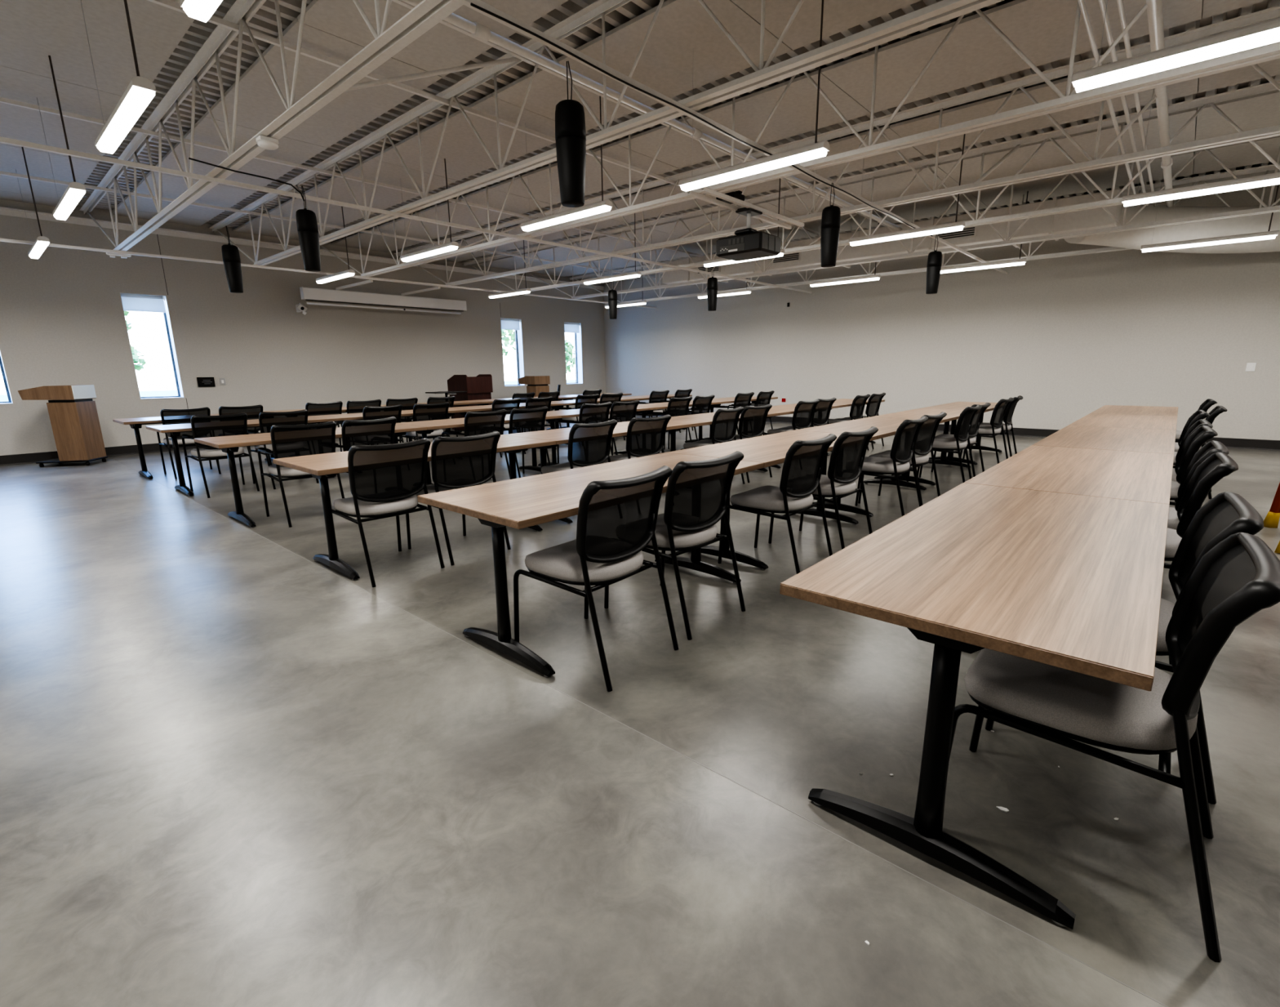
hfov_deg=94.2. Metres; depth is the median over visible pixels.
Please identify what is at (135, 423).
table
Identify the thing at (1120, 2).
conduit
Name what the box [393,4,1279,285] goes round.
joist
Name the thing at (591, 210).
diffuser
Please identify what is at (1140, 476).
table
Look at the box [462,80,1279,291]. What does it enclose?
joist
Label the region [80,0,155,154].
pendant light
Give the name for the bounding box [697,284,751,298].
pendant light
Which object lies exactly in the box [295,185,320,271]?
speaker
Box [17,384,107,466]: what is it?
lectern
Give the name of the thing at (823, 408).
chair
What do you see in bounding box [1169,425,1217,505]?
chair
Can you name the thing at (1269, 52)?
joist
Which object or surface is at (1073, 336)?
wall
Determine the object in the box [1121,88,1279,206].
pendant light
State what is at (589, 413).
chair
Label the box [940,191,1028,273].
pendant light
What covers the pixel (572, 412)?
table
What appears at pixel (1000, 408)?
chair
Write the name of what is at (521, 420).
chair
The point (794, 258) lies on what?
register
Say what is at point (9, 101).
bar
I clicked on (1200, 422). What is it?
chair
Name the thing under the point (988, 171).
brace
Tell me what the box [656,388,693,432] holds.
chair
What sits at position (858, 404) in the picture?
chair
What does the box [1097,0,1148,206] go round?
conduit
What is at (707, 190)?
rail
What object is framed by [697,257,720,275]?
register
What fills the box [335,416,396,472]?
chair
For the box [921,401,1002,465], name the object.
table
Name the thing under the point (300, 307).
camera
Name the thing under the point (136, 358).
tree
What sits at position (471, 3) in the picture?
bar
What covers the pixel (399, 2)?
bar
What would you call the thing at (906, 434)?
chair
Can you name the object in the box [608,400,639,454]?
chair
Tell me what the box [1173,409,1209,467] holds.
chair
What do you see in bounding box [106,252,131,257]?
clamp
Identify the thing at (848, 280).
diffuser
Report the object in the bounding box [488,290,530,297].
diffuser
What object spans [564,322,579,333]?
roller shade
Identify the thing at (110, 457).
trim
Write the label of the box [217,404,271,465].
chair
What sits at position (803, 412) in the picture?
chair
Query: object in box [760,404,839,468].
table
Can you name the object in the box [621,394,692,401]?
table
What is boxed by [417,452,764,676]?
table
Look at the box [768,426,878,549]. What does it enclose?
chair
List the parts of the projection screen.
hanging rail, cross rail, hanging rail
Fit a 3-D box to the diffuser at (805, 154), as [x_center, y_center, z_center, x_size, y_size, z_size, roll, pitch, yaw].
[0.825,-2.537,4.554,1.230,0.036,0.093,10,17,40]
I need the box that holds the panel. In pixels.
[196,377,215,386]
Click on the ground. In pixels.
(3, 397)
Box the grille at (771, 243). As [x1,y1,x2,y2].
[761,232,781,253]
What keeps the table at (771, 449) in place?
on the floor
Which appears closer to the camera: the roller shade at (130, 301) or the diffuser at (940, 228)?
the diffuser at (940, 228)
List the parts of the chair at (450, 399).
frame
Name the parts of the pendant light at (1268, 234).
stem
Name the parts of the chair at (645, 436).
seat, frame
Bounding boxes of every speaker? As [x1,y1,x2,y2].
[221,225,243,293]
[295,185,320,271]
[555,61,586,207]
[608,280,617,319]
[706,266,717,311]
[820,182,840,267]
[925,234,942,293]
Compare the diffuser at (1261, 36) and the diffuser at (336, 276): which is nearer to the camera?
the diffuser at (1261, 36)
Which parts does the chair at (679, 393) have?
frame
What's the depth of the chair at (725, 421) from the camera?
6.53 m
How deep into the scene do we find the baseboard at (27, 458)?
9.25 m
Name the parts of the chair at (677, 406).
leg, leg, frame, leg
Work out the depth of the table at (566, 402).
10.56 m
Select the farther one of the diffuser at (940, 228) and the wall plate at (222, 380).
the wall plate at (222, 380)
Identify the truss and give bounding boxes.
[662,184,1122,284]
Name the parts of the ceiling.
panel, panel, panel, panel, panel, panel, panel, panel, panel, panel, panel, panel, panel, panel, panel, panel, panel, panel, panel, panel, panel, panel, panel, panel, panel, panel, panel, panel, panel, panel, panel, panel, panel, panel, panel, panel, panel, panel, panel, panel, panel, panel, panel, panel, panel, panel, panel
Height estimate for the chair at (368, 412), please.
0.878 m
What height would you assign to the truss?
0.730 m
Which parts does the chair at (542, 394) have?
frame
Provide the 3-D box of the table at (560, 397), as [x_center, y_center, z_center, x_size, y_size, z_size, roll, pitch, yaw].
[-2.295,-1.782,12.198,0.762,0.737,1.826,10,17,40]
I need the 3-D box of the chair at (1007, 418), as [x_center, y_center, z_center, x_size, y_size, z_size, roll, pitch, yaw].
[4.973,-1.065,8.361,0.618,0.878,0.516,9,16,37]
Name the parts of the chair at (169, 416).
leg, leg, seat, frame, leg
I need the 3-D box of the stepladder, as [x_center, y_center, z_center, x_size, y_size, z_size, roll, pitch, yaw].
[5.000,-0.855,3.962,0.778,2.415,1.000,10,17,40]
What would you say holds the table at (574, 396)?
on the floor
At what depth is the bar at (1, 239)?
9.20 m
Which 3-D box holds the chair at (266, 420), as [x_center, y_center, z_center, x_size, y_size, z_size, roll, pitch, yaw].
[-4.261,-0.670,7.078,0.618,0.878,0.554,10,17,39]
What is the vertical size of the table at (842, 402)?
0.737 m
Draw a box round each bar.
[0,97,704,256]
[0,170,655,278]
[0,238,656,308]
[146,0,821,235]
[391,0,886,226]
[470,2,932,235]
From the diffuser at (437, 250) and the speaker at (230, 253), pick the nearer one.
the speaker at (230, 253)
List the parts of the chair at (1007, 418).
leg, seat, leg, frame, leg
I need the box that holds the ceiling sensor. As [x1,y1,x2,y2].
[255,134,279,150]
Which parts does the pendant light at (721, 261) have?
stem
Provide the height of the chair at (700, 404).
0.878 m
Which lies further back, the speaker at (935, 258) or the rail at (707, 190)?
the speaker at (935, 258)
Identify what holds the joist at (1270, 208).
attached to the wall at (63, 322)
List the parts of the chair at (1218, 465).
leg, seat, frame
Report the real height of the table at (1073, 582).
0.737 m
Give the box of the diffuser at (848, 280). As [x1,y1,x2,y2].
[810,277,879,286]
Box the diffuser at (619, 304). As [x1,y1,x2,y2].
[605,302,645,308]
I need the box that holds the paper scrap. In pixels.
[995,805,1008,812]
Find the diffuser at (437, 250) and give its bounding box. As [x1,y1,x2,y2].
[401,245,457,262]
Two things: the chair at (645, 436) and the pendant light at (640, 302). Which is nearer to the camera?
the chair at (645, 436)
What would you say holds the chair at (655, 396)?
on the floor
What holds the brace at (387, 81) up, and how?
attached to the joist at (427, 14)
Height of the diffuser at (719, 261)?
0.036 m
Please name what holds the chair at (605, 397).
on the floor
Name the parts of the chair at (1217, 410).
seat, leg, frame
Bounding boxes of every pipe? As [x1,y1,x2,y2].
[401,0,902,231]
[1146,0,1173,207]
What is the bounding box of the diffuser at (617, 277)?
[583,274,640,284]
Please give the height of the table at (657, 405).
0.737 m
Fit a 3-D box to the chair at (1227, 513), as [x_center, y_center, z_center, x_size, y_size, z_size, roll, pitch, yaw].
[1.648,0.397,2.068,0.618,0.878,0.516,10,16,39]
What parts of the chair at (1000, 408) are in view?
leg, seat, leg, frame, leg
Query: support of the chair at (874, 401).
on the floor
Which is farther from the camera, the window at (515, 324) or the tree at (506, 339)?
the tree at (506, 339)
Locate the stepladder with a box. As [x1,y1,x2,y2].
[1263,482,1279,553]
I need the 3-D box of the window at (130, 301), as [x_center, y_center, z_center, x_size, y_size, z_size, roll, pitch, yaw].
[-8.225,-2.623,10.020,0.272,1.690,0.595,10,17,40]
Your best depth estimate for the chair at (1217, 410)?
5.76 m
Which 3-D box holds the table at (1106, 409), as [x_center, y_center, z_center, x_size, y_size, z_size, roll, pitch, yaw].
[6.123,-0.793,7.410,0.762,0.737,1.826,10,17,40]
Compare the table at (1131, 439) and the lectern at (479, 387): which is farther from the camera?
the lectern at (479, 387)
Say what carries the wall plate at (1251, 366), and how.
attached to the wall at (1073, 336)
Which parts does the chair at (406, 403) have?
frame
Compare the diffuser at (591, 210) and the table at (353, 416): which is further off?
the table at (353, 416)
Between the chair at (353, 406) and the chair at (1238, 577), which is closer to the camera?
the chair at (1238, 577)
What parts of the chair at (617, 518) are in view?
leg, seat, leg, leg, frame, leg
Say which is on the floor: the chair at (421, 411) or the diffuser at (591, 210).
the chair at (421, 411)
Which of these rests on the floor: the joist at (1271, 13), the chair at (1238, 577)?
the chair at (1238, 577)
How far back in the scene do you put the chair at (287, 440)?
5.19 m
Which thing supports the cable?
attached to the joist at (427, 14)
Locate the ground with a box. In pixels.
[0,379,575,401]
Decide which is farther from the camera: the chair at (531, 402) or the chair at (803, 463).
the chair at (531, 402)
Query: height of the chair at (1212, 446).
0.878 m
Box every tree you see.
[124,310,132,330]
[130,345,146,371]
[501,328,515,355]
[564,339,575,373]
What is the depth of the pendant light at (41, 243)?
6.74 m
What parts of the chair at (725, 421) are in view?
seat, frame, leg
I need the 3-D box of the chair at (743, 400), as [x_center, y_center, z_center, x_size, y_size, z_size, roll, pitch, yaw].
[1.662,-1.530,10.583,0.618,0.878,0.554,10,17,39]
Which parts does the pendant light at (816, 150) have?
stem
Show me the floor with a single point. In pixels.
(234, 771)
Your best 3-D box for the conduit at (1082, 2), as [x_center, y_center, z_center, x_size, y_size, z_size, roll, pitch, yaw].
[2.324,-2.885,3.202,0.028,0.028,17.140,10,17,40]
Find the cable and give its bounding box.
[188,157,304,200]
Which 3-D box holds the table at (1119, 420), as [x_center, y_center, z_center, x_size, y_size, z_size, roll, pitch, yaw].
[4.909,-0.478,6.079,0.762,0.737,1.826,10,17,40]
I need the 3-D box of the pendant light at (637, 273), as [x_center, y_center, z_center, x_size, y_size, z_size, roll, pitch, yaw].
[-0.489,-4.222,9.859,1.266,1.010,0.098,10,17,40]
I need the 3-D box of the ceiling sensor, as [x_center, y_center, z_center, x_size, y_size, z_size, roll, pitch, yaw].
[-2.642,-2.556,4.221,0.130,0.057,0.130,10,17,40]
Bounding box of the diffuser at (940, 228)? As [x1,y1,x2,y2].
[849,225,963,245]
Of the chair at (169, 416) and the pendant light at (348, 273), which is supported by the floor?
the chair at (169, 416)
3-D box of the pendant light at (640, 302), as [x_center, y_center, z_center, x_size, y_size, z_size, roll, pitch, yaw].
[-0.357,-5.148,13.943,1.266,1.010,0.098,10,17,40]
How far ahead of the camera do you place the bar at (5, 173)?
8.92 m
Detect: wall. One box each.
[0,199,605,455]
[603,184,1279,439]
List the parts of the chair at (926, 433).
leg, seat, leg, leg, frame, leg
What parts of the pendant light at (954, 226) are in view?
stem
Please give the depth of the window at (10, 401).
8.85 m
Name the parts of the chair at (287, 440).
armrest, leg, rail, leg, seat, frame, leg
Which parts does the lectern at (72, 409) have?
panel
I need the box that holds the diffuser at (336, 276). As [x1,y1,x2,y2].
[316,272,354,283]
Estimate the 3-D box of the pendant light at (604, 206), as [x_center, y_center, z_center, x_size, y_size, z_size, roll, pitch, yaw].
[-0.766,-3.305,5.823,1.266,1.010,0.098,10,17,40]
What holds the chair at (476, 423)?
on the floor
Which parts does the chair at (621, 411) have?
leg, leg, frame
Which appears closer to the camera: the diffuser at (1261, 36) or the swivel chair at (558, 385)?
the diffuser at (1261, 36)
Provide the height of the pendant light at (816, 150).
1.010 m
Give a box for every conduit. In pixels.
[1077,0,1139,206]
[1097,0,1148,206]
[1116,0,1156,206]
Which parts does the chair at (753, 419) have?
seat, leg, frame, leg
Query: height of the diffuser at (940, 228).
0.036 m
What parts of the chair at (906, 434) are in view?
leg, leg, seat, leg, frame, leg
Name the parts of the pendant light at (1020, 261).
stem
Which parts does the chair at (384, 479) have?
leg, leg, seat, frame, leg, leg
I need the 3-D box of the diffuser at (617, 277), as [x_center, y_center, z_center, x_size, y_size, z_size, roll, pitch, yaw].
[-0.484,-3.747,9.967,1.230,0.036,0.093,10,17,40]
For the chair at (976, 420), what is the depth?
6.85 m
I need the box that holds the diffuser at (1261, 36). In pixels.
[1075,26,1279,92]
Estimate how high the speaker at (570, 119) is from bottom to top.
0.701 m
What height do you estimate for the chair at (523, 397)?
0.878 m
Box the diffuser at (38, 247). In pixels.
[28,240,48,258]
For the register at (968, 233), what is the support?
attached to the truss
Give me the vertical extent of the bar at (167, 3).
0.034 m
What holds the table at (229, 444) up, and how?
on the floor
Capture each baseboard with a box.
[0,442,201,466]
[635,412,1279,450]
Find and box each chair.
[156,406,221,479]
[182,412,259,497]
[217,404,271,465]
[247,408,318,488]
[257,420,348,527]
[305,400,342,426]
[330,437,444,586]
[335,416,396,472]
[337,399,381,451]
[362,404,404,442]
[386,397,417,441]
[399,401,449,442]
[405,431,510,564]
[413,395,457,439]
[441,408,510,478]
[491,397,525,457]
[503,405,551,477]
[508,395,556,448]
[511,391,534,408]
[513,465,679,691]
[537,391,561,428]
[537,418,617,474]
[556,401,613,462]
[557,384,560,395]
[558,393,599,426]
[572,389,601,408]
[600,392,625,439]
[603,413,671,462]
[604,450,745,639]
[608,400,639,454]
[635,390,670,433]
[645,395,692,449]
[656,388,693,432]
[667,394,715,448]
[680,406,744,484]
[713,391,754,434]
[718,433,836,573]
[731,404,772,482]
[749,390,774,435]
[764,399,819,435]
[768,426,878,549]
[786,397,836,426]
[826,394,870,449]
[836,415,928,515]
[844,392,885,448]
[857,411,946,505]
[906,404,982,482]
[917,402,991,479]
[949,397,1013,463]
[949,532,1279,961]
[962,395,1022,458]
[985,491,1263,804]
[1164,452,1238,568]
[1167,440,1228,529]
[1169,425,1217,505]
[1171,418,1213,481]
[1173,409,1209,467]
[1174,405,1226,498]
[1175,398,1217,441]
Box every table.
[112,410,279,479]
[146,415,342,496]
[194,423,426,527]
[272,404,386,412]
[272,435,555,580]
[320,408,469,435]
[395,413,561,484]
[408,400,493,441]
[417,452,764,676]
[448,402,563,416]
[480,395,573,429]
[500,421,691,524]
[537,406,655,466]
[550,398,635,444]
[558,392,631,427]
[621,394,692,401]
[637,400,724,453]
[667,430,877,569]
[668,412,778,471]
[697,395,777,439]
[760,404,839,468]
[779,482,1168,928]
[793,398,884,451]
[795,417,942,517]
[870,408,970,485]
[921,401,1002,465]
[964,444,1173,505]
[1032,425,1176,453]
[1068,413,1177,430]
[1090,404,1177,415]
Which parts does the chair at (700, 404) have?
leg, leg, leg, frame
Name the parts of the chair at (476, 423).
armrest, leg, frame, leg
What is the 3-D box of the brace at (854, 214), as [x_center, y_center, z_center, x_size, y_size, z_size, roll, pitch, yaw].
[2.931,-4.143,8.965,0.027,0.739,1.621,10,17,40]
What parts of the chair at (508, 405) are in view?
seat, frame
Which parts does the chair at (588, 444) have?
seat, frame, leg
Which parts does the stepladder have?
rail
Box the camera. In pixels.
[295,302,307,315]
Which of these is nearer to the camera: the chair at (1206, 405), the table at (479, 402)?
the chair at (1206, 405)
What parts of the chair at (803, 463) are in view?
leg, seat, leg, leg, frame, leg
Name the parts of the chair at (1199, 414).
seat, frame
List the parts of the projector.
connector panel, rail plate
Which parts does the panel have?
glass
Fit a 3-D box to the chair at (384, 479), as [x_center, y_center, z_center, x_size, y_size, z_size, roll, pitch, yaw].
[-1.717,0.009,3.951,0.618,0.878,0.516,10,17,40]
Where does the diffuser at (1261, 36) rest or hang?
attached to the pendant light at (1265, 33)
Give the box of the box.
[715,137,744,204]
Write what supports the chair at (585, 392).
on the floor
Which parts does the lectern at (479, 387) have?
panel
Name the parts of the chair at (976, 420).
leg, seat, leg, frame, leg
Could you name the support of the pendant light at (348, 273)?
hanging from the ceiling
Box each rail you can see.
[686,190,791,229]
[700,186,804,226]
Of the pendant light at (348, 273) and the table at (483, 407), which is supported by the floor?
the table at (483, 407)
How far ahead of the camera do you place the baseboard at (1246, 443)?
9.33 m
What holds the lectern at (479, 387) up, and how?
on the floor
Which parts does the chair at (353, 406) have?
leg, frame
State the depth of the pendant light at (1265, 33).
2.92 m
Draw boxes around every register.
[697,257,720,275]
[772,244,800,264]
[935,217,977,242]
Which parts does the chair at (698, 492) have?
leg, leg, seat, leg, frame, leg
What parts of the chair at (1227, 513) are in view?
leg, seat, leg, frame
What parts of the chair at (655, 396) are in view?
seat, frame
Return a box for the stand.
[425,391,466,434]
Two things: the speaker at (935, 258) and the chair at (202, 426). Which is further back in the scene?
the speaker at (935, 258)
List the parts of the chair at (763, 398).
frame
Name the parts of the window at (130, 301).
frame, sill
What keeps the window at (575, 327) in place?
in the wall at (63, 322)
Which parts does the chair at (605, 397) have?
frame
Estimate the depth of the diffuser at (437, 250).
7.56 m
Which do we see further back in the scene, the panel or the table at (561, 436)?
the panel
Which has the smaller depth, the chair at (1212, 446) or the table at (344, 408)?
the chair at (1212, 446)
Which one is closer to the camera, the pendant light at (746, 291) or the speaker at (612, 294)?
the speaker at (612, 294)
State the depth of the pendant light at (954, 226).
6.79 m
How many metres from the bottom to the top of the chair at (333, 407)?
0.878 m
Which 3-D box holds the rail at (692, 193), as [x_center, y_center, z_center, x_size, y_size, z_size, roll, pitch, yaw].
[1.112,-3.082,6.293,0.040,0.035,1.980,10,17,40]
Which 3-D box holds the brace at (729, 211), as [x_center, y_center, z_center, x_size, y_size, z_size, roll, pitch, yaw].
[1.014,-4.011,8.477,0.027,0.739,1.621,10,17,40]
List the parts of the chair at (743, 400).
leg, frame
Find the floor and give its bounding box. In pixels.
[0,414,1279,1006]
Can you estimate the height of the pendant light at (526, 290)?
1.010 m
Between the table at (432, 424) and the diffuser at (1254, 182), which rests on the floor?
the table at (432, 424)
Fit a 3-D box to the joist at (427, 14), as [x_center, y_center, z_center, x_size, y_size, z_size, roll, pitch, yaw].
[-1.985,-2.866,3.549,17.370,0.825,0.132,10,17,40]
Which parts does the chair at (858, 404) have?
seat, frame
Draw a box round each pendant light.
[15,146,49,258]
[36,55,85,220]
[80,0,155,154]
[179,0,222,22]
[315,205,355,283]
[400,158,458,262]
[488,240,530,297]
[520,95,613,231]
[582,213,641,284]
[604,262,646,308]
[678,0,830,191]
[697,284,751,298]
[702,177,784,266]
[808,216,880,286]
[848,133,964,245]
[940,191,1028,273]
[1071,0,1279,92]
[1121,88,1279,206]
[1140,176,1279,252]
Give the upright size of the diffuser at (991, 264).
0.036 m
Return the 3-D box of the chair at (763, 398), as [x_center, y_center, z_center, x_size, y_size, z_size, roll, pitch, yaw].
[2.147,-1.665,11.153,0.618,0.878,0.554,9,16,38]
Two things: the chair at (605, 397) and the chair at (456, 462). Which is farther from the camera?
the chair at (605, 397)
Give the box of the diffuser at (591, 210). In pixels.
[521,204,611,231]
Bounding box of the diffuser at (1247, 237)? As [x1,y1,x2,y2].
[1142,234,1275,252]
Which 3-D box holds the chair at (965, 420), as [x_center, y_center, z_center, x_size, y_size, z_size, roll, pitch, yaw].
[3.399,-0.654,6.624,0.618,0.878,0.516,10,17,40]
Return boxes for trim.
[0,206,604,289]
[110,457,1168,1006]
[156,234,188,408]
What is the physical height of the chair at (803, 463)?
0.878 m
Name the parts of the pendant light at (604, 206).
stem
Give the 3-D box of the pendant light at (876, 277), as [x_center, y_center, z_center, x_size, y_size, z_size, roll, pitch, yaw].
[3.623,-4.411,10.490,1.266,1.010,0.098,10,17,40]
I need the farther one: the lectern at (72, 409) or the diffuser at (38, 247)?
the lectern at (72, 409)
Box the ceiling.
[0,0,1279,280]
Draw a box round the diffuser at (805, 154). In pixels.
[680,147,826,191]
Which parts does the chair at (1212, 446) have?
seat, frame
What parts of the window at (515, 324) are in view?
frame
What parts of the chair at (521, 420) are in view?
leg, leg, frame, leg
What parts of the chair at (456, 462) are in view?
leg, leg, seat, leg, frame, leg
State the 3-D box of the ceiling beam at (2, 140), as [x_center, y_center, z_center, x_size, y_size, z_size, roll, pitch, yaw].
[-1.876,-3.199,6.963,0.032,0.032,17.150,10,17,40]
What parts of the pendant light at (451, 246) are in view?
stem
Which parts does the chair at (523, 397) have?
frame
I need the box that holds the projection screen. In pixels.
[299,275,466,314]
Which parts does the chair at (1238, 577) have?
leg, leg, seat, leg, leg, frame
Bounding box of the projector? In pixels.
[715,207,781,261]
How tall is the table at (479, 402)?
0.737 m
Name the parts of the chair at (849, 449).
leg, leg, seat, leg, frame, leg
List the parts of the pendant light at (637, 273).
stem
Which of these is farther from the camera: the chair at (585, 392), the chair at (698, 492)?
the chair at (585, 392)
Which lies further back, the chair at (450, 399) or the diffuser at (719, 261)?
the chair at (450, 399)
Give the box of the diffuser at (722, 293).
[697,291,751,298]
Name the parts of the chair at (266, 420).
armrest, leg, rail, seat, leg, frame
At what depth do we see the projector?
6.15 m
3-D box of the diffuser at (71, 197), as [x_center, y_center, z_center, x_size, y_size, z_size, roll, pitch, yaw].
[-5.046,-2.629,5.256,1.230,0.036,0.093,10,17,40]
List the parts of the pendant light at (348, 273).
stem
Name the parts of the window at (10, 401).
sill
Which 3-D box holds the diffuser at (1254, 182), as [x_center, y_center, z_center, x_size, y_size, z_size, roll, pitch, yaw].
[5.014,-2.729,5.196,1.230,0.036,0.093,10,17,40]
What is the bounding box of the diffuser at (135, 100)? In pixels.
[96,86,155,154]
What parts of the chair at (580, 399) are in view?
leg, seat, frame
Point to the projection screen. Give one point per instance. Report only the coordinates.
(338, 295)
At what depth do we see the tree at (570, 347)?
37.90 m
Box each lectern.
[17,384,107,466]
[447,373,493,431]
[518,375,550,422]
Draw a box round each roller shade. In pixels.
[120,293,165,312]
[500,318,519,329]
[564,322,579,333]
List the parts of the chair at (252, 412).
frame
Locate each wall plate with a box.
[219,377,226,385]
[1245,362,1256,371]
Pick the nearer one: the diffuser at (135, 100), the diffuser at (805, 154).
the diffuser at (135, 100)
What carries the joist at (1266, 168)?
attached to the wall at (63, 322)
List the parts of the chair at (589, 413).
armrest, leg, frame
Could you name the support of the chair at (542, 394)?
on the floor
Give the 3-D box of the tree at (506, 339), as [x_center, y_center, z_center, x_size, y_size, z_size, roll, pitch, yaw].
[-7.835,-7.975,30.951,3.915,5.266,3.826,10,17,40]
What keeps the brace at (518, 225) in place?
attached to the joist at (1269, 52)
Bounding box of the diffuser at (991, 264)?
[940,262,1025,273]
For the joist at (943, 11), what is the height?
0.825 m
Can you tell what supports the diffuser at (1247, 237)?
attached to the pendant light at (1268, 234)
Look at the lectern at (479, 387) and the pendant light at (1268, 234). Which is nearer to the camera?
the pendant light at (1268, 234)
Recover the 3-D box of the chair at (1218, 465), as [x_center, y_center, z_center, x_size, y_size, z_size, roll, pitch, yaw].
[2.471,0.187,2.956,0.618,0.878,0.516,10,17,40]
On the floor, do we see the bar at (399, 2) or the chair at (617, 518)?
the chair at (617, 518)
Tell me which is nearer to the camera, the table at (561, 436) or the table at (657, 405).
the table at (561, 436)
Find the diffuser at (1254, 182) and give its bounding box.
[1124,177,1279,206]
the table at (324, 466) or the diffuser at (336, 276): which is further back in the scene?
the diffuser at (336, 276)
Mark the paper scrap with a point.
(1005, 809)
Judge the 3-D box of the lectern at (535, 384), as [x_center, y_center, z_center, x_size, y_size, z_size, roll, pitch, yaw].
[-2.608,-2.573,14.764,0.660,1.155,0.470,10,17,40]
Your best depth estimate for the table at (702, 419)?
6.58 m
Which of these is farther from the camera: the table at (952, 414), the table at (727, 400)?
the table at (727, 400)
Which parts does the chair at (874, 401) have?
frame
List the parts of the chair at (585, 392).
frame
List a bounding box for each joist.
[79,0,462,251]
[208,0,1004,265]
[320,1,1279,276]
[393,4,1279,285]
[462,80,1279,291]
[522,135,1279,298]
[568,163,1279,302]
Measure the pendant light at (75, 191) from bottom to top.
1.010 m
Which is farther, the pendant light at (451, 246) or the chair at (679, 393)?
the chair at (679, 393)
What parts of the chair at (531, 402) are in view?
frame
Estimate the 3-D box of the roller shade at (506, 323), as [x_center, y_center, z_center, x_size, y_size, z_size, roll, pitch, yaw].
[-3.310,-4.561,15.133,0.046,0.270,0.590,10,17,40]
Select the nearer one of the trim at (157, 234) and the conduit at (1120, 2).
the conduit at (1120, 2)
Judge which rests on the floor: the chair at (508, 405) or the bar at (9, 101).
the chair at (508, 405)
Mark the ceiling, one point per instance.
(685, 51)
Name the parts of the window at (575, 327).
frame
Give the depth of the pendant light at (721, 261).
8.42 m
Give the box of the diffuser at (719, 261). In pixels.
[703,253,783,266]
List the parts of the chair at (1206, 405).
seat, frame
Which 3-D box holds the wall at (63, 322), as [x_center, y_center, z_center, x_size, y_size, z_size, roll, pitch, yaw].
[-6.855,-3.220,11.504,0.300,3.950,17.760,10,17,40]
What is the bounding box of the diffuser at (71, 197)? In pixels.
[53,188,85,220]
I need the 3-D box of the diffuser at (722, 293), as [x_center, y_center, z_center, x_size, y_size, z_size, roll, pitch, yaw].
[1.721,-4.289,12.252,1.230,0.036,0.093,10,17,40]
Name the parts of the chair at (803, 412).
seat, frame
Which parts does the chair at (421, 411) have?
leg, rail, seat, frame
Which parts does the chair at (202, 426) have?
armrest, leg, rail, leg, seat, frame, leg, leg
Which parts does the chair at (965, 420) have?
leg, leg, seat, leg, frame, leg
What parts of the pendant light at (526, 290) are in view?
stem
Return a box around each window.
[0,350,13,404]
[120,292,184,399]
[500,317,524,386]
[564,321,582,384]
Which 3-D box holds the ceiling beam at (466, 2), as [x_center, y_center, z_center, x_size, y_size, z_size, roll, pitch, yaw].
[0.944,-2.677,4.516,0.032,0.032,17.150,10,17,40]
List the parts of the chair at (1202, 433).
leg, seat, frame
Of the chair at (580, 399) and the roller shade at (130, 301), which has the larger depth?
the chair at (580, 399)
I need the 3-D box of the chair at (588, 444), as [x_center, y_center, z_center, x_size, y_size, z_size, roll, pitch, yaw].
[-0.550,-0.290,5.214,0.618,0.878,0.516,10,16,38]
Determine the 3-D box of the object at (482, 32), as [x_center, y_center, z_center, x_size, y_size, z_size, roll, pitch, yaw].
[0.162,-3.305,5.074,0.072,0.072,17.140,10,17,40]
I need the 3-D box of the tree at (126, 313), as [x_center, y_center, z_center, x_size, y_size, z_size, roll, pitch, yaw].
[-18.991,-5.075,20.197,3.069,4.605,3.057,10,17,40]
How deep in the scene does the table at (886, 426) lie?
5.69 m
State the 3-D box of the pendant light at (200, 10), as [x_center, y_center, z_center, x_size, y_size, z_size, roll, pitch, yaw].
[-1.394,-2.427,1.974,1.266,1.010,0.098,10,17,40]
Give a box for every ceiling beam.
[0,136,812,293]
[454,0,1008,274]
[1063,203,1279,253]
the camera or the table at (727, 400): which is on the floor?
the table at (727, 400)
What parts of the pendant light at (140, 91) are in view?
stem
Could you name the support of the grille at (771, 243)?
attached to the projector
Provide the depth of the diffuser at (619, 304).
13.97 m
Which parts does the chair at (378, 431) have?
leg, frame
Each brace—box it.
[345,57,521,91]
[453,217,538,250]
[675,205,742,239]
[808,213,857,245]
[973,143,1020,182]
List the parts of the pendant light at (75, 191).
stem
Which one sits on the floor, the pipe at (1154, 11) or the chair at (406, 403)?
the chair at (406, 403)
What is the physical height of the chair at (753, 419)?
0.878 m
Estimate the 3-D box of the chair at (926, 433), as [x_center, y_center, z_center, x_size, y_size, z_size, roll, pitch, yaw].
[2.503,-0.424,5.653,0.618,0.878,0.516,11,18,43]
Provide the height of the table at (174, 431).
0.737 m
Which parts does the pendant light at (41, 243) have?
stem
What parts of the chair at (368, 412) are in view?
frame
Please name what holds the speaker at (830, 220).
hanging from the ceiling beam at (466, 2)
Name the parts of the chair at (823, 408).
frame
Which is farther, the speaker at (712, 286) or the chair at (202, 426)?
the speaker at (712, 286)
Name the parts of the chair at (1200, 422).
seat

